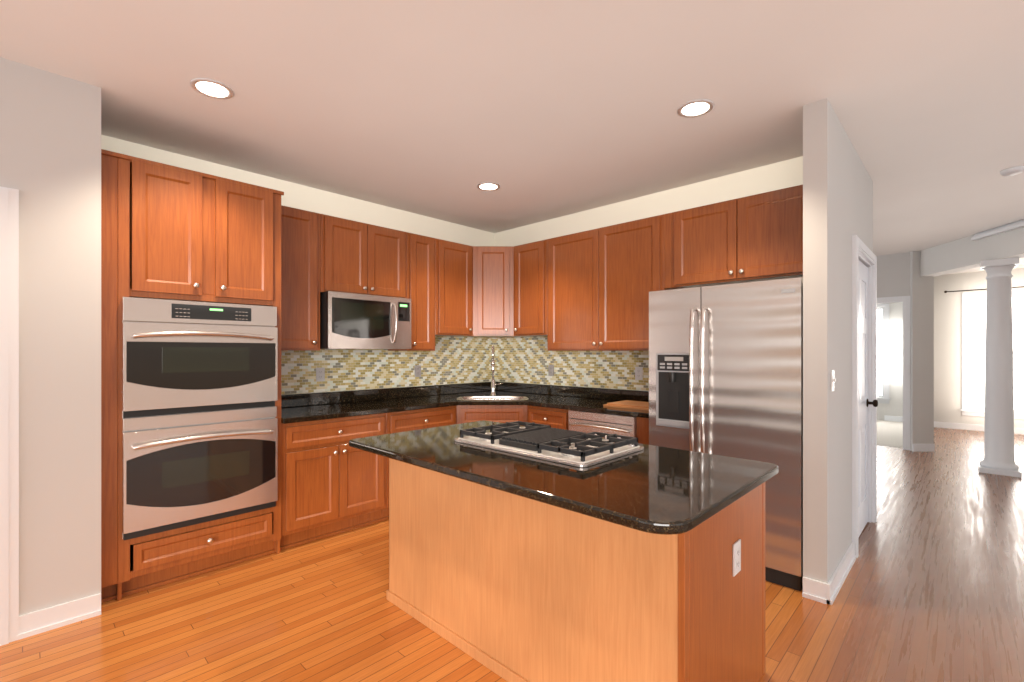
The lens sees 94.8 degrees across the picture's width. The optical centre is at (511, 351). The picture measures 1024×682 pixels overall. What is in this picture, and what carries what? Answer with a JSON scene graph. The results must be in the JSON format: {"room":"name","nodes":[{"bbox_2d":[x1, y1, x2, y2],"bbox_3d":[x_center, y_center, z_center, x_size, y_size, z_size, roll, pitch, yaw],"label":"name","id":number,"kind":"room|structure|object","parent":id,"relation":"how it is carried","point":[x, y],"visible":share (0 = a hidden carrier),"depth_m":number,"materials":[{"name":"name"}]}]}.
{"room":"kitchen","nodes":[
{"label":"kitchen","id":0,"kind":"room"},
{"bbox_2d":[0,57,100,615],"bbox_3d":[-4.295,-0.007,0.729,0.700,2.740,5.475,0,0,44],"label":"wall","id":1,"kind":"structure","parent":0,"point":[50,146],"depth_m":2.34,"materials":[{"name":"paint"}]},
{"bbox_2d":[0,186,18,645],"bbox_3d":[-2.692,0.297,1.868,0.030,2.130,1.018,0,0,44],"label":"door frame","id":2,"kind":"structure","parent":1,"relation":"attached to","point":[10,414],"depth_m":2.21,"materials":[{"name":"white wood"}]},
{"bbox_2d":[101,135,493,394],"bbox_3d":[-1.166,-0.007,4.571,0.120,2.740,4.590,0,0,44],"label":"wall","id":3,"kind":"structure","parent":0,"point":[303,197],"depth_m":4.04,"materials":[{"name":"beige paint"}]},
{"bbox_2d":[281,205,319,350],"bbox_3d":[-1.732,-0.543,3.625,0.374,1.068,0.397,0,0,44],"label":"upper cabinet","id":4,"kind":"object","parent":3,"relation":"attached to","point":[300,279],"visible":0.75,"depth_m":3.55,"materials":[{"name":"brown wood"}]},
{"bbox_2d":[320,214,405,297],"bbox_3d":[-1.321,-0.772,4.052,0.374,0.610,0.785,0,0,44],"label":"upper cabinet","id":5,"kind":"object","parent":3,"relation":"attached to","point":[356,257],"visible":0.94,"depth_m":3.90,"materials":[{"name":"brown wood"}]},
{"bbox_2d":[320,291,410,348],"bbox_3d":[-1.281,-0.244,4.014,0.483,0.442,0.757,0,0,44],"label":"over-the-range microwave","id":6,"kind":"object","parent":5,"relation":"attached to","point":[354,321],"visible":0.96,"depth_m":3.83,"materials":[{"name":"silver metal"}]},
{"bbox_2d":[281,336,492,394],"bbox_3d":[-1.101,-0.066,4.545,0.008,0.822,2.596,0,0,44],"label":"tile backsplash","id":7,"kind":"structure","parent":3,"relation":"attached to","point":[458,360],"depth_m":4.45,"materials":[{"name":"tile"}]},
{"bbox_2d":[316,367,324,380],"bbox_3d":[-1.623,0.193,3.990,0.008,0.116,0.072,0,0,44],"label":"outlet","id":8,"kind":"object","parent":7,"relation":"attached to","point":[320,374],"visible":1,"depth_m":3.99,"materials":[{"name":"white plastic"}]},
{"bbox_2d":[415,365,420,376],"bbox_3d":[-0.940,0.193,4.700,0.008,0.116,0.072,0,0,44],"label":"outlet","id":9,"kind":"object","parent":7,"relation":"attached to","point":[417,370],"visible":1,"depth_m":4.70,"materials":[{"name":"white plastic"}]},
{"bbox_2d":[388,232,434,350],"bbox_3d":[-0.937,-0.543,4.450,0.374,1.068,0.317,0,0,44],"label":"upper cabinet","id":10,"kind":"object","parent":3,"relation":"attached to","point":[420,271],"visible":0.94,"depth_m":4.34,"materials":[{"name":"brown wood"}]},
{"bbox_2d":[435,238,472,336],"bbox_3d":[-0.663,-0.619,4.736,0.374,0.916,0.471,0,0,44],"label":"upper cabinet","id":11,"kind":"object","parent":3,"relation":"attached to","point":[453,289],"visible":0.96,"depth_m":4.61,"materials":[{"name":"brown wood"}]},
{"bbox_2d":[455,246,530,337],"bbox_3d":[-0.196,-0.619,5.045,0.618,0.916,0.618,0,0,44],"label":"upper cabinet","id":12,"kind":"object","parent":3,"relation":"attached to","point":[493,291],"visible":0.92,"depth_m":4.80,"materials":[{"name":"brown wood"}]},
{"bbox_2d":[0,427,1023,681],"bbox_3d":[2.851,1.413,2.891,12.000,0.100,18.500,0,0,44],"label":"floor","id":13,"kind":"structure","parent":0,"point":[932,589],"depth_m":2.42,"materials":[{"name":"brown wood"}]},
{"bbox_2d":[101,149,283,602],"bbox_3d":[-2.078,0.143,3.047,0.676,2.440,0.935,0,0,44],"label":"tall cabinet","id":14,"kind":"object","parent":13,"relation":"on","point":[169,232],"visible":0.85,"depth_m":2.74,"materials":[{"name":"brown wood"}]},
{"bbox_2d":[122,297,277,539],"bbox_3d":[-2.020,0.363,3.017,0.668,1.324,0.790,0,0,44],"label":"double wall oven","id":15,"kind":"object","parent":14,"relation":"in","point":[199,413],"visible":0.98,"depth_m":2.78,"materials":[{"name":"silver metal"}]},
{"bbox_2d":[280,413,385,549],"bbox_3d":[-1.487,0.925,3.673,0.660,0.876,0.805,0,0,44],"label":"base cabinet","id":16,"kind":"object","parent":13,"relation":"on","point":[333,482],"visible":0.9,"depth_m":3.42,"materials":[{"name":"brown wood"}]},
{"bbox_2d":[382,406,456,519],"bbox_3d":[-0.957,0.925,4.224,0.660,0.876,0.722,0,0,44],"label":"base cabinet","id":17,"kind":"object","parent":13,"relation":"on","point":[403,421],"visible":0.29,"depth_m":3.94,"materials":[{"name":"brown wood"}]},
{"bbox_2d":[457,405,527,425],"bbox_3d":[-0.190,0.925,4.728,1.066,0.876,1.066,0,0,44],"label":"base cabinet","id":18,"kind":"object","parent":13,"relation":"on","point":[492,413],"visible":0.19,"depth_m":4.28,"materials":[{"name":"brown wood"}]},
{"bbox_2d":[281,382,555,423],"bbox_3d":[-0.707,0.416,4.162,1.088,0.138,2.591,0,0,44],"label":"countertop","id":19,"kind":"structure","parent":18,"relation":"on","point":[295,408],"depth_m":4.16,"materials":[{"name":"black stone"}]},
{"bbox_2d":[457,396,528,400],"bbox_3d":[-0.186,0.554,4.526,0.650,0.218,0.650,0,0,44],"label":"sink","id":20,"kind":"object","parent":19,"relation":"in","point":[487,398],"visible":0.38,"depth_m":4.70,"materials":[{"name":"silver metal"}]},
{"bbox_2d":[490,346,502,395],"bbox_3d":[-0.175,0.193,4.747,0.158,0.510,0.202,0,0,44],"label":"pull-down faucet","id":21,"kind":"object","parent":19,"relation":"on","point":[493,385],"visible":1,"depth_m":4.78,"materials":[{"name":"silver metal"}]},
{"bbox_2d":[525,386,648,417],"bbox_3d":[0.632,0.416,4.206,1.620,0.138,0.671,0,0,44],"label":"countertop","id":22,"kind":"structure","parent":18,"relation":"on","point":[586,399],"depth_m":4.29,"materials":[{"name":"black stone"}]},
{"bbox_2d":[603,400,648,409],"bbox_3d":[1.039,0.435,3.830,0.485,0.027,0.340,0,0,44],"label":"cutting board","id":23,"kind":"object","parent":22,"relation":"on","point":[638,405],"visible":0.52,"depth_m":3.78,"materials":[{"name":"brown wood"}]},
{"bbox_2d":[528,405,568,429],"bbox_3d":[0.511,0.925,4.336,0.486,0.876,0.660,0,0,44],"label":"base cabinet","id":24,"kind":"object","parent":13,"relation":"on","point":[556,418],"visible":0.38,"depth_m":4.10,"materials":[{"name":"brown wood"}]},
{"bbox_2d":[386,458,764,681],"bbox_3d":[0.194,0.944,2.299,1.683,0.838,0.806,0,0,44],"label":"base cabinet","id":25,"kind":"object","parent":13,"relation":"on","point":[508,587],"visible":0.69,"depth_m":1.81,"materials":[{"name":"brown wood"}]},
{"bbox_2d":[349,420,778,534],"bbox_3d":[0.125,0.506,2.329,1.900,0.036,1.040,0,0,44],"label":"countertop","id":26,"kind":"structure","parent":25,"relation":"on","point":[653,489],"depth_m":1.86,"materials":[{"name":"black stone"}]},
{"bbox_2d":[454,421,643,466],"bbox_3d":[0.172,0.456,2.465,0.870,0.062,0.540,0,0,44],"label":"gas cooktop","id":27,"kind":"object","parent":26,"relation":"in","point":[558,445],"visible":1,"depth_m":2.32,"materials":[{"name":"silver metal"}]},
{"bbox_2d":[733,539,740,576],"bbox_3d":[0.834,0.763,1.744,0.008,0.116,0.072,0,0,44],"label":"outlet","id":28,"kind":"object","parent":25,"relation":"attached to","point":[736,557],"visible":0.98,"depth_m":1.74,"materials":[{"name":"white plastic"}]},
{"bbox_2d":[568,410,635,437],"bbox_3d":[0.880,0.927,3.925,0.610,0.872,0.658,0,0,44],"label":"stainless steel dishwasher","id":29,"kind":"object","parent":13,"relation":"on","point":[588,422],"visible":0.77,"depth_m":3.70,"materials":[{"name":"grey metal"}]},
{"bbox_2d":[636,417,648,444],"bbox_3d":[1.192,0.925,3.714,0.128,0.876,0.610,0,0,44],"label":"base cabinet","id":30,"kind":"object","parent":13,"relation":"on","point":[642,430],"depth_m":3.50,"materials":[{"name":"brown wood"}]},
{"bbox_2d":[649,277,802,590],"bbox_3d":[1.519,0.468,3.208,0.930,1.790,0.818,0,0,44],"label":"refrigerator","id":31,"kind":"object","parent":13,"relation":"on","point":[725,369],"visible":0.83,"depth_m":2.87,"materials":[{"name":"silver metal"}]},
{"bbox_2d":[978,257,1021,477],"bbox_3d":[5.506,0.169,5.324,0.330,2.389,0.330,0,0,44],"label":"column","id":32,"kind":"structure","parent":13,"relation":"on","point":[998,459],"depth_m":5.25,"materials":[{"name":"white paint"}]},
{"bbox_2d":[0,0,1023,273],"bbox_3d":[2.851,-1.437,2.891,12.000,0.120,18.500,0,0,44],"label":"ceiling","id":33,"kind":"structure","parent":0,"point":[540,110],"depth_m":2.50,"materials":[{"name":"paint"}]},
{"bbox_2d":[190,78,233,99],"bbox_3d":[-1.568,-1.373,2.466,0.196,0.007,0.196,0,0,44],"label":"recessed light","id":34,"kind":"object","parent":33,"relation":"in","point":[211,88],"visible":1,"depth_m":2.46,"materials":[{"name":"white"}]},
{"bbox_2d":[477,182,499,190],"bbox_3d":[-0.196,-1.373,3.921,0.196,0.007,0.196,0,0,44],"label":"recessed light","id":35,"kind":"object","parent":33,"relation":"in","point":[488,186],"visible":1,"depth_m":3.92,"materials":[{"name":"white"}]},
{"bbox_2d":[677,99,713,117],"bbox_3d":[1.038,-1.373,2.665,0.196,0.007,0.196,0,0,44],"label":"recessed light","id":36,"kind":"object","parent":33,"relation":"in","point":[695,108],"visible":1,"depth_m":2.66,"materials":[{"name":"white"}]},
{"bbox_2d":[1000,166,1023,175],"bbox_3d":[3.786,-1.359,3.559,0.136,0.036,0.136,0,0,44],"label":"smoke detector","id":37,"kind":"object","parent":33,"relation":"attached to","point":[1011,171],"visible":0.98,"depth_m":3.53,"materials":[{"name":"white plastic"}]},
{"bbox_2d":[494,156,802,390],"bbox_3d":[1.024,-0.007,4.385,3.295,2.740,0.120,0,0,44],"label":"wall","id":38,"kind":"structure","parent":0,"point":[771,177],"depth_m":4.01,"materials":[{"name":"beige paint"}]},
{"bbox_2d":[514,239,546,336],"bbox_3d":[0.273,-0.619,4.763,0.444,0.916,0.374,0,0,44],"label":"upper cabinet","id":39,"kind":"object","parent":38,"relation":"attached to","point":[530,289],"visible":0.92,"depth_m":4.64,"materials":[{"name":"brown wood"}]},
{"bbox_2d":[493,336,648,390],"bbox_3d":[0.627,-0.066,4.677,2.280,0.822,0.009,0,0,44],"label":"tile backsplash","id":40,"kind":"structure","parent":38,"relation":"attached to","point":[517,359],"depth_m":4.76,"materials":[{"name":"tile"}]},
{"bbox_2d":[548,365,553,375],"bbox_3d":[0.406,0.193,4.878,0.072,0.116,0.008,0,0,44],"label":"outlet","id":41,"kind":"object","parent":40,"relation":"attached to","point":[550,370],"visible":1,"depth_m":4.88,"materials":[{"name":"white plastic"}]},
{"bbox_2d":[635,367,642,379],"bbox_3d":[1.127,0.193,4.185,0.072,0.116,0.008,0,0,44],"label":"outlet","id":42,"kind":"object","parent":40,"relation":"attached to","point":[638,373],"visible":1,"depth_m":4.18,"materials":[{"name":"white plastic"}]},
{"bbox_2d":[547,214,669,350],"bbox_3d":[0.860,-0.543,4.198,1.182,1.068,0.374,0,0,44],"label":"upper cabinet","id":43,"kind":"object","parent":38,"relation":"attached to","point":[602,282],"visible":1,"depth_m":4.04,"materials":[{"name":"brown wood"}]},
{"bbox_2d":[664,213,675,289],"bbox_3d":[1.325,-0.787,3.786,0.058,0.580,0.322,0,0,44],"label":"filler panel","id":44,"kind":"object","parent":38,"relation":"attached to","point":[667,250],"visible":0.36,"depth_m":3.67,"materials":[{"name":"brown wood"}]},
{"bbox_2d":[672,185,802,288],"bbox_3d":[1.682,-0.787,3.407,0.977,0.580,0.374,0,0,44],"label":"upper cabinet","id":45,"kind":"object","parent":38,"relation":"attached to","point":[756,237],"visible":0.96,"depth_m":3.28,"materials":[{"name":"brown wood"}]},
{"bbox_2d":[803,98,872,582],"bbox_3d":[2.253,-0.007,3.202,0.115,2.740,1.680,0,0,44],"label":"wall","id":46,"kind":"structure","parent":0,"point":[837,197],"depth_m":2.60,"materials":[{"name":"paint"}]},
{"bbox_2d":[16,415,1023,639],"bbox_3d":[1.971,1.310,2.696,5.599,0.105,16.999,0,0,44],"label":"baseboard","id":47,"kind":"structure","parent":46,"relation":"attached to","point":[50,618],"depth_m":2.43,"materials":[{"name":"white"}]},
{"bbox_2d":[831,370,835,390],"bbox_3d":[1.802,0.163,2.638,0.016,0.116,0.072,0,0,44],"label":"light switch","id":48,"kind":"object","parent":46,"relation":"attached to","point":[833,380],"visible":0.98,"depth_m":2.63,"materials":[{"name":"white plastic"}]},
{"bbox_2d":[852,234,879,557],"bbox_3d":[2.557,0.295,3.496,0.137,2.135,0.974,0,0,44],"label":"door frame","id":49,"kind":"structure","parent":46,"relation":"attached to","point":[860,251],"depth_m":3.33,"materials":[{"name":"white wood"}]},
{"bbox_2d":[859,261,877,535],"bbox_3d":[2.560,0.342,3.490,0.175,2.018,0.786,0,0,44],"label":"door","id":50,"kind":"structure","parent":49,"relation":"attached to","point":[864,402],"depth_m":3.59,"materials":[{"name":"white wood"}]},
{"bbox_2d":[877,420,902,447],"bbox_3d":[5.283,1.411,10.141,5.450,0.104,4.680,0,0,44],"label":"floor","id":51,"kind":"structure","parent":0,"point":[889,433],"depth_m":7.82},
{"bbox_2d":[877,302,902,419],"bbox_3d":[5.889,-0.007,10.806,5.400,2.740,0.120,0,0,44],"label":"wall","id":52,"kind":"structure","parent":0,"point":[895,406],"depth_m":9.19,"materials":[{"name":"paint"}]},
{"bbox_2d":[877,303,890,403],"bbox_3d":[7.022,0.030,9.677,1.190,1.985,0.160,0,0,44],"label":"bedroom window","id":53,"kind":"structure","parent":52,"relation":"in","point":[883,351],"depth_m":9.36,"materials":[{"name":"grey glass"}]},
{"bbox_2d":[876,251,933,450],"bbox_3d":[3.704,-0.007,8.364,5.640,2.740,0.330,0,0,44],"label":"wall","id":54,"kind":"structure","parent":0,"point":[898,274],"depth_m":6.43,"materials":[{"name":"paint"}]},
{"bbox_2d":[880,296,909,449],"bbox_3d":[5.165,0.295,6.824,0.930,2.135,0.021,0,0,44],"label":"door frame","id":55,"kind":"structure","parent":54,"relation":"attached to","point":[905,299],"depth_m":6.52,"materials":[{"name":"white"}]},
{"bbox_2d":[912,444,934,451],"bbox_3d":[5.616,1.310,6.427,0.290,0.105,0.014,0,0,0],"label":"baseboard","id":56,"kind":"structure","parent":54,"relation":"attached to","point":[923,447],"depth_m":6.42,"materials":[{"name":"white"}]},
{"bbox_2d":[920,227,1023,276],"bbox_3d":[5.290,-1.202,3.910,0.200,0.350,5.201,0,0,9],"label":"header","id":57,"kind":"object","parent":54,"relation":"attached to","point":[965,253],"visible":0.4,"depth_m":5.64,"materials":[{"name":"paint"}]},
{"bbox_2d":[971,220,1023,240],"bbox_3d":[5.086,-1.339,3.436,0.060,0.075,4.201,0,0,9],"label":"crown molding","id":58,"kind":"structure","parent":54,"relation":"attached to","point":[1001,229],"depth_m":5.16,"materials":[{"name":"white"}]},
{"bbox_2d":[934,268,1023,427],"bbox_3d":[8.591,-0.007,7.651,2.870,2.740,0.120,0,0,44],"label":"wall","id":59,"kind":"structure","parent":0,"point":[947,356],"depth_m":8.34,"materials":[{"name":"paint"}]},
{"bbox_2d":[944,286,1023,292],"bbox_3d":[8.546,-1.057,7.526,2.422,0.044,0.119,0,0,44],"label":"curtain rod","id":60,"kind":"object","parent":59,"relation":"attached to","point":[976,289],"visible":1,"depth_m":8.10,"materials":[{"name":"brown metal"}]},
{"bbox_2d":[960,289,1023,418],"bbox_3d":[8.265,0.041,7.926,1.050,2.145,0.160,0,0,44],"label":"window bay","id":61,"kind":"object","parent":59,"relation":"attached to","point":[973,345],"visible":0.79,"depth_m":8.16,"materials":[{"name":"grey glass"}]}
]}

